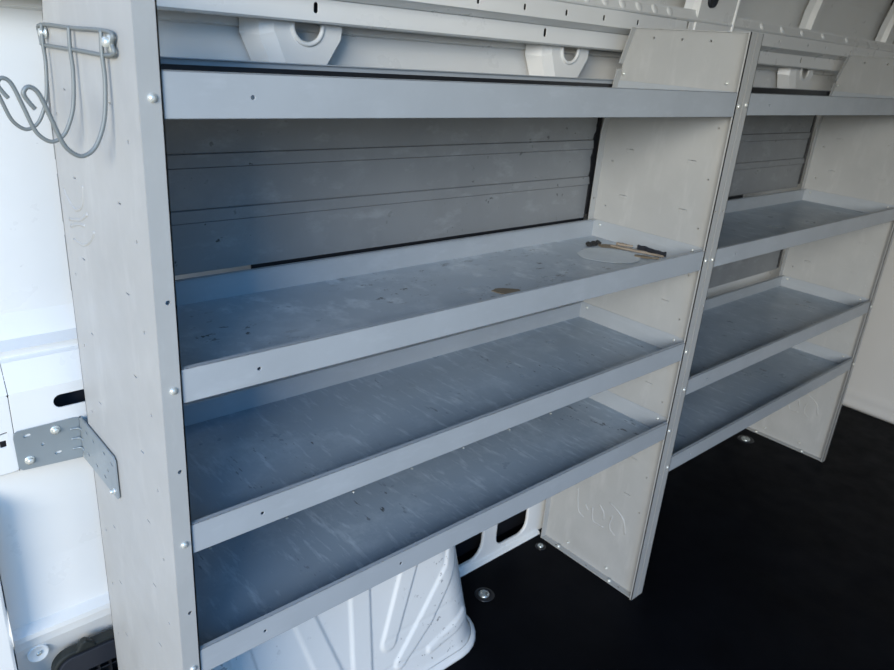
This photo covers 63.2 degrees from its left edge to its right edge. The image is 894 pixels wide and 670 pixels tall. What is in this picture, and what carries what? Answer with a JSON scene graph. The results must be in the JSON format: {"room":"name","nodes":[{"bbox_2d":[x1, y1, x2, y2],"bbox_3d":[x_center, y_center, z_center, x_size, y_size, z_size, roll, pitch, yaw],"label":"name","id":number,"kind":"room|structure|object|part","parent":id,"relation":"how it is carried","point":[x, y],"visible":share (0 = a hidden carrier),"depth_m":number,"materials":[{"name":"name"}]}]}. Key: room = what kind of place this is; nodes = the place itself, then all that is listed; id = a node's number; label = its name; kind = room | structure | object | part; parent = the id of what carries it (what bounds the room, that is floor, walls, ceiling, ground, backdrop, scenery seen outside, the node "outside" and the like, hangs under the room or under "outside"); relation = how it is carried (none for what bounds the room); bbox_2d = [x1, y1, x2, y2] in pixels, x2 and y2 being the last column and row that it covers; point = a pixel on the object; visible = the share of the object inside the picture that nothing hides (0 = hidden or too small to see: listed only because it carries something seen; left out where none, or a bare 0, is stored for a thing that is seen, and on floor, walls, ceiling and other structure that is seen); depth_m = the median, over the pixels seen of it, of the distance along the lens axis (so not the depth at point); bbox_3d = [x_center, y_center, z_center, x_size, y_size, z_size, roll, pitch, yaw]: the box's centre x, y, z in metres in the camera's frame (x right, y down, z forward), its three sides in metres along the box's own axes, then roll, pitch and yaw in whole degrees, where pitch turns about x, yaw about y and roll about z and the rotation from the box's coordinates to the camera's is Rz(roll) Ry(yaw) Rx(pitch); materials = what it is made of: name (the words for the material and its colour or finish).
{"room":"vehicle interior","nodes":[
{"label":"vehicle interior","id":0,"kind":"room"},
{"bbox_2d":[0,0,891,669],"bbox_3d":[0.585,-0.249,1.948,3.183,1.789,0.404,-14,29,-39],"label":"wall","id":1,"kind":"structure","parent":0,"point":[53,569],"depth_m":1.22,"materials":[{"name":"white metal"}]},
{"bbox_2d":[0,575,17,669],"bbox_3d":[-0.796,0.546,1.179,0.158,0.638,0.074,-14,29,-39],"label":"trim","id":2,"kind":"structure","parent":1,"relation":"attached to","point":[8,661],"depth_m":1.18,"materials":[{"name":"white paint"}]},
{"bbox_2d":[27,644,48,662],"bbox_3d":[-0.716,0.559,1.273,0.035,0.035,0.011,-14,29,-39],"label":"plug","id":3,"kind":"object","parent":1,"relation":"attached to","point":[38,653],"visible":1,"depth_m":1.27,"materials":[{"name":"white paint"}]},
{"bbox_2d":[0,381,84,447],"bbox_3d":[0.466,-0.174,2.075,3.138,0.180,0.005,-14,29,-39],"label":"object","id":4,"kind":"structure","parent":1,"relation":"attached to","point":[77,396],"depth_m":1.16,"materials":[{"name":"grey plastic"}]},
{"bbox_2d":[51,629,117,669],"bbox_3d":[-0.655,0.637,1.351,0.132,0.203,0.024,-14,29,-39],"label":"air vent","id":5,"kind":"object","parent":1,"relation":"in","point":[96,652],"visible":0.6,"depth_m":1.32,"materials":[{"name":"grey plastic"}]},
{"bbox_2d":[239,17,341,64],"bbox_3d":[-0.260,-0.417,1.242,0.178,0.217,0.052,-14,29,-39],"label":"wall gusset","id":6,"kind":"structure","parent":1,"relation":"hanging from","point":[265,40],"depth_m":1.18,"materials":[{"name":"white paint"}]},
{"bbox_3d":[-0.237,-0.414,1.237,0.133,0.217,0.003,-14,29,-39],"label":"plate","id":7,"kind":"part","parent":6,"relation":"part of","materials":[{"name":"white paint"}]},
{"bbox_2d":[0,249,785,475],"bbox_3d":[0.476,-0.171,2.066,3.137,0.191,0.062,-14,29,-39],"label":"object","id":8,"kind":"structure","parent":1,"relation":"attached to","point":[33,381],"depth_m":1.09,"materials":[{"name":"white paint"}]},
{"bbox_2d":[455,509,526,556],"bbox_3d":[0.694,0.361,2.551,2.200,0.190,0.005,-14,29,-39],"label":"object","id":9,"kind":"structure","parent":1,"relation":"attached to","point":[506,525],"depth_m":2.12,"materials":[{"name":"black plastic"}]},
{"bbox_2d":[458,500,545,576],"bbox_3d":[0.697,0.363,2.547,2.200,0.190,0.126,-14,29,-39],"label":"trim","id":10,"kind":"structure","parent":1,"relation":"attached to","point":[489,549],"depth_m":2.06,"materials":[{"name":"white paint"}]},
{"bbox_2d":[157,0,864,71],"bbox_3d":[0.523,-0.729,1.840,3.138,0.037,0.090,-14,29,-39],"label":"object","id":11,"kind":"structure","parent":1,"relation":"attached to","point":[330,12],"depth_m":1.30,"materials":[{"name":"white paint"}]},
{"bbox_2d":[525,44,588,77],"bbox_3d":[0.245,-0.548,1.671,0.178,0.217,0.052,-14,29,-39],"label":"bracket","id":12,"kind":"object","parent":1,"relation":"hanging from","point":[542,60],"depth_m":1.61,"materials":[{"name":"white metal"}]},
{"bbox_3d":[0.269,-0.544,1.666,0.133,0.217,0.003,-14,29,-39],"label":"plate","id":13,"kind":"part","parent":12,"relation":"part of","materials":[{"name":"white paint"}]},
{"bbox_2d":[314,0,808,62],"bbox_3d":[0.555,-0.738,1.800,3.138,0.070,0.034,-14,29,-39],"label":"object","id":14,"kind":"structure","parent":1,"relation":"attached to","point":[315,3],"depth_m":1.43,"materials":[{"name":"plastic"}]},
{"bbox_2d":[334,0,893,64],"bbox_3d":[0.567,-0.748,1.783,3.138,0.046,0.043,-14,29,-39],"label":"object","id":15,"kind":"structure","parent":1,"relation":"attached to","point":[539,12],"depth_m":1.52,"materials":[{"name":"white paint"}]},
{"bbox_2d":[684,0,737,30],"bbox_3d":[1.206,-0.676,1.247,0.221,0.363,1.631,-14,29,-39],"label":"bracket","id":16,"kind":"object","parent":1,"relation":"attached to","point":[724,11],"depth_m":1.82,"materials":[{"name":"white metal"}]},
{"bbox_2d":[708,0,718,7],"bbox_3d":[0.654,-0.825,1.784,0.042,0.041,0.012,-14,29,-39],"label":"hole","id":17,"kind":"object","parent":1,"relation":"attached to","point":[711,3],"depth_m":1.79,"materials":[{"name":"grey plastic"}]},
{"bbox_2d":[551,0,893,52],"bbox_3d":[0.554,-0.790,1.785,3.138,0.032,0.108,-14,29,-39],"label":"trim","id":18,"kind":"structure","parent":1,"relation":"attached to","point":[632,6],"depth_m":1.91,"materials":[{"name":"white paint"}]},
{"bbox_2d":[730,0,740,31],"bbox_3d":[0.767,-0.894,1.832,0.012,0.258,0.065,-14,29,-39],"label":"trim","id":19,"kind":"structure","parent":1,"relation":"attached to","point":[739,1],"depth_m":1.88,"materials":[{"name":"white paint"}]},
{"bbox_2d":[777,67,813,88],"bbox_3d":[1.149,-0.780,2.437,0.178,0.217,0.052,-14,29,-39],"label":"bracket","id":20,"kind":"object","parent":1,"relation":"hanging from","point":[791,78],"depth_m":2.38,"materials":[{"name":"white metal"}]},
{"bbox_3d":[1.172,-0.776,2.433,0.133,0.217,0.003,-14,29,-39],"label":"plate","id":21,"kind":"part","parent":20,"relation":"part of","materials":[{"name":"white paint"}]},
{"bbox_2d":[799,0,826,29],"bbox_3d":[1.699,-0.840,1.687,0.066,0.311,1.684,-14,29,-39],"label":"trim","id":22,"kind":"structure","parent":1,"relation":"attached to","point":[814,8],"depth_m":2.27,"materials":[{"name":"white paint"}]},
{"bbox_2d":[444,405,893,669],"bbox_3d":[1.025,0.824,1.741,3.210,0.020,1.870,-14,29,-39],"label":"floor","id":23,"kind":"structure","parent":0,"point":[766,554],"depth_m":2.01,"materials":[{"name":"black rubber"}]},
{"bbox_2d":[211,546,475,669],"bbox_3d":[-0.236,0.557,1.518,0.753,0.450,0.248,-14,29,-39],"label":"wheel arch","id":24,"kind":"object","parent":23,"relation":"on","point":[416,618],"visible":0.38,"depth_m":1.53,"materials":[{"name":"white paint"}]},
{"bbox_2d":[13,0,757,669],"bbox_3d":[-0.046,0.120,1.384,1.296,1.388,0.360,-14,29,-39],"label":"shelving rack","id":25,"kind":"object","parent":23,"relation":"on","point":[371,210],"depth_m":1.25,"materials":[{"name":"grey metal"}]},
{"bbox_2d":[0,22,115,157],"bbox_3d":[-0.450,-0.276,0.801,0.084,0.128,0.271,-14,29,-39],"label":"hook rack","id":26,"kind":"object","parent":25,"relation":"attached to","point":[107,41],"visible":1,"depth_m":0.78,"materials":[{"name":"silver metal"}]},
{"bbox_3d":[-0.417,-0.330,0.807,0.004,0.029,0.271,-14,29,-39],"label":"frame","id":27,"kind":"part","parent":26,"relation":"part of","materials":[{"name":"metal"}]},
{"bbox_3d":[-0.558,0.193,1.065,0.095,0.079,0.166,-14,29,-39],"label":"bracket","id":28,"kind":"part","parent":25,"relation":"part of","materials":[{"name":"grey metal"}]},
{"bbox_3d":[-0.439,0.229,1.030,0.024,1.388,0.322,-14,29,-39],"label":"panel","id":29,"kind":"part","parent":25,"relation":"part of","materials":[{"name":"grey metal"}]},
{"bbox_3d":[-0.091,-0.319,1.369,1.178,0.304,0.006,-14,29,-39],"label":"panel","id":30,"kind":"part","parent":25,"relation":"part of","materials":[{"name":"grey metal"}]},
{"bbox_3d":[0.043,-0.401,1.196,1.195,0.047,0.315,-14,29,-39],"label":"shelf","id":31,"kind":"part","parent":25,"relation":"part of","materials":[{"name":"grey metal"}]},
{"bbox_3d":[-0.013,0.289,1.471,1.195,0.044,0.315,-14,29,-39],"label":"shelf","id":32,"kind":"part","parent":25,"relation":"part of","materials":[{"name":"grey metal"}]},
{"bbox_3d":[0.003,0.098,1.395,1.195,0.044,0.315,-14,29,-39],"label":"shelf","id":33,"kind":"part","parent":25,"relation":"part of","materials":[{"name":"grey metal"}]},
{"bbox_3d":[0.019,-0.101,1.316,1.195,0.044,0.315,-14,29,-39],"label":"shelf","id":34,"kind":"part","parent":25,"relation":"part of","materials":[{"name":"grey metal"}]},
{"bbox_2d":[492,288,519,293],"bbox_3d":[0.109,-0.081,1.334,0.043,0.001,0.045,15,24,25],"label":"mud","id":35,"kind":"object","parent":25,"relation":"on","point":[497,290],"visible":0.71,"depth_m":1.33,"materials":[{"name":"brown soil"}]},
{"bbox_2d":[585,240,600,246],"bbox_3d":[0.345,-0.217,1.712,0.057,0.009,0.024,-14,29,-39],"label":"clump","id":36,"kind":"object","parent":25,"relation":"on","point":[592,243],"visible":1,"depth_m":1.71,"materials":[{"name":"black"}]},
{"bbox_2d":[577,248,639,262],"bbox_3d":[0.362,-0.178,1.630,0.143,0.001,0.130,-14,29,-39],"label":"residue","id":37,"kind":"object","parent":25,"relation":"on","point":[597,254],"visible":1,"depth_m":1.63,"materials":[{"name":"grey"}]},
{"bbox_2d":[598,244,629,250],"bbox_3d":[0.421,-0.201,1.698,0.138,0.001,0.037,11,23,17],"label":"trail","id":38,"kind":"object","parent":25,"relation":"on","point":[600,245],"visible":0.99,"depth_m":1.71,"materials":[{"name":"brown wood"}]},
{"bbox_2d":[616,242,632,247],"bbox_3d":[0.422,-0.215,1.727,0.040,0.006,0.011,14,23,22],"label":"wood splinter","id":39,"kind":"object","parent":25,"relation":"on","point":[617,243],"visible":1,"depth_m":1.72,"materials":[{"name":"brown wood"}]},
{"bbox_2d":[611,244,663,257],"bbox_3d":[0.440,-0.196,1.683,0.128,0.005,0.013,17,25,29],"label":"wood splinter","id":40,"kind":"object","parent":25,"relation":"on","point":[625,248],"visible":1,"depth_m":1.68,"materials":[{"name":"brown wood"}]},
{"bbox_2d":[634,254,658,258],"bbox_3d":[0.451,-0.177,1.641,0.054,0.003,0.023,9,22,10],"label":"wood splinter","id":41,"kind":"object","parent":25,"relation":"on","point":[636,255],"visible":0.99,"depth_m":1.64,"materials":[{"name":"brown wood"}]},
{"bbox_3d":[0.440,0.003,1.776,0.024,1.388,0.322,-14,29,-39],"label":"panel","id":42,"kind":"part","parent":25,"relation":"part of","materials":[{"name":"grey metal"}]},
{"bbox_2d":[637,245,666,256],"bbox_3d":[0.474,-0.196,1.682,0.007,0.012,0.075,-14,29,-39],"label":"handle","id":43,"kind":"object","parent":25,"relation":"on","point":[639,247],"visible":0.99,"depth_m":1.68,"materials":[{"name":"grey plastic"}]},
{"bbox_2d":[474,587,493,601],"bbox_3d":[0.098,0.674,1.892,0.053,0.007,0.053,-14,29,-39],"label":"bolt","id":44,"kind":"object","parent":23,"relation":"attached to","point":[483,594],"visible":1,"depth_m":1.89,"materials":[{"name":"silver metal"}]},
{"bbox_2d":[535,543,545,549],"bbox_3d":[0.270,0.607,2.094,0.031,0.007,0.031,-14,29,-39],"label":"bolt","id":45,"kind":"object","parent":23,"relation":"attached to","point":[540,546],"visible":1,"depth_m":2.09,"materials":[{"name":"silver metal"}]},
{"bbox_2d":[586,33,893,595],"bbox_3d":[0.892,-0.118,2.172,1.197,1.388,0.350,-14,29,-39],"label":"shelving rack","id":46,"kind":"object","parent":23,"relation":"on","point":[762,355],"visible":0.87,"depth_m":2.36,"materials":[{"name":"grey metal"}]},
{"bbox_3d":[0.460,-0.002,1.793,0.024,1.388,0.322,-14,29,-39],"label":"panel","id":47,"kind":"part","parent":46,"relation":"part of","materials":[{"name":"grey metal"}]},
{"bbox_3d":[0.806,-0.550,2.131,1.174,0.304,0.006,-14,29,-39],"label":"panel","id":48,"kind":"part","parent":46,"relation":"part of","materials":[{"name":"grey metal"}]},
{"bbox_3d":[0.782,-0.249,2.251,1.174,0.255,0.006,-14,29,-39],"label":"panel","id":49,"kind":"part","parent":46,"relation":"part of","materials":[{"name":"grey metal"}]},
{"bbox_3d":[0.877,0.162,2.274,1.191,0.042,0.315,-14,29,-39],"label":"shelf","id":50,"kind":"part","parent":46,"relation":"part of","materials":[{"name":"grey metal"}]},
{"bbox_3d":[0.892,-0.035,2.196,1.191,0.042,0.315,-14,29,-39],"label":"shelf","id":51,"kind":"part","parent":46,"relation":"part of","materials":[{"name":"grey metal"}]},
{"bbox_3d":[0.916,-0.331,2.078,1.191,0.042,0.315,-14,29,-39],"label":"shelf","id":52,"kind":"part","parent":46,"relation":"part of","materials":[{"name":"grey metal"}]},
{"bbox_3d":[1.337,-0.228,2.537,0.024,1.388,0.322,-14,29,-39],"label":"panel","id":53,"kind":"part","parent":46,"relation":"part of","materials":[{"name":"grey metal"}]},
{"bbox_3d":[0.941,-0.633,1.958,1.191,0.044,0.315,-14,29,-39],"label":"shelf","id":54,"kind":"part","parent":46,"relation":"part of","materials":[{"name":"grey metal"}]},
{"bbox_2d":[737,435,753,443],"bbox_3d":[1.151,0.399,2.796,0.062,0.007,0.062,-14,29,-39],"label":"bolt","id":55,"kind":"object","parent":23,"relation":"attached to","point":[746,439],"visible":1,"depth_m":2.79,"materials":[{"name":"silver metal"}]},
{"bbox_2d":[823,41,893,423],"bbox_3d":[2.256,-0.305,2.414,0.100,1.760,1.890,-14,29,-39],"label":"wall","id":56,"kind":"structure","parent":0,"point":[870,389],"depth_m":3.04,"materials":[{"name":"white metal"}]},
{"bbox_2d":[875,2,893,43],"bbox_3d":[2.196,-0.968,2.110,0.111,0.311,1.684,-14,29,-39],"label":"trim","id":57,"kind":"structure","parent":56,"relation":"attached to","point":[885,34],"depth_m":2.68,"materials":[{"name":"white paint"}]}
]}

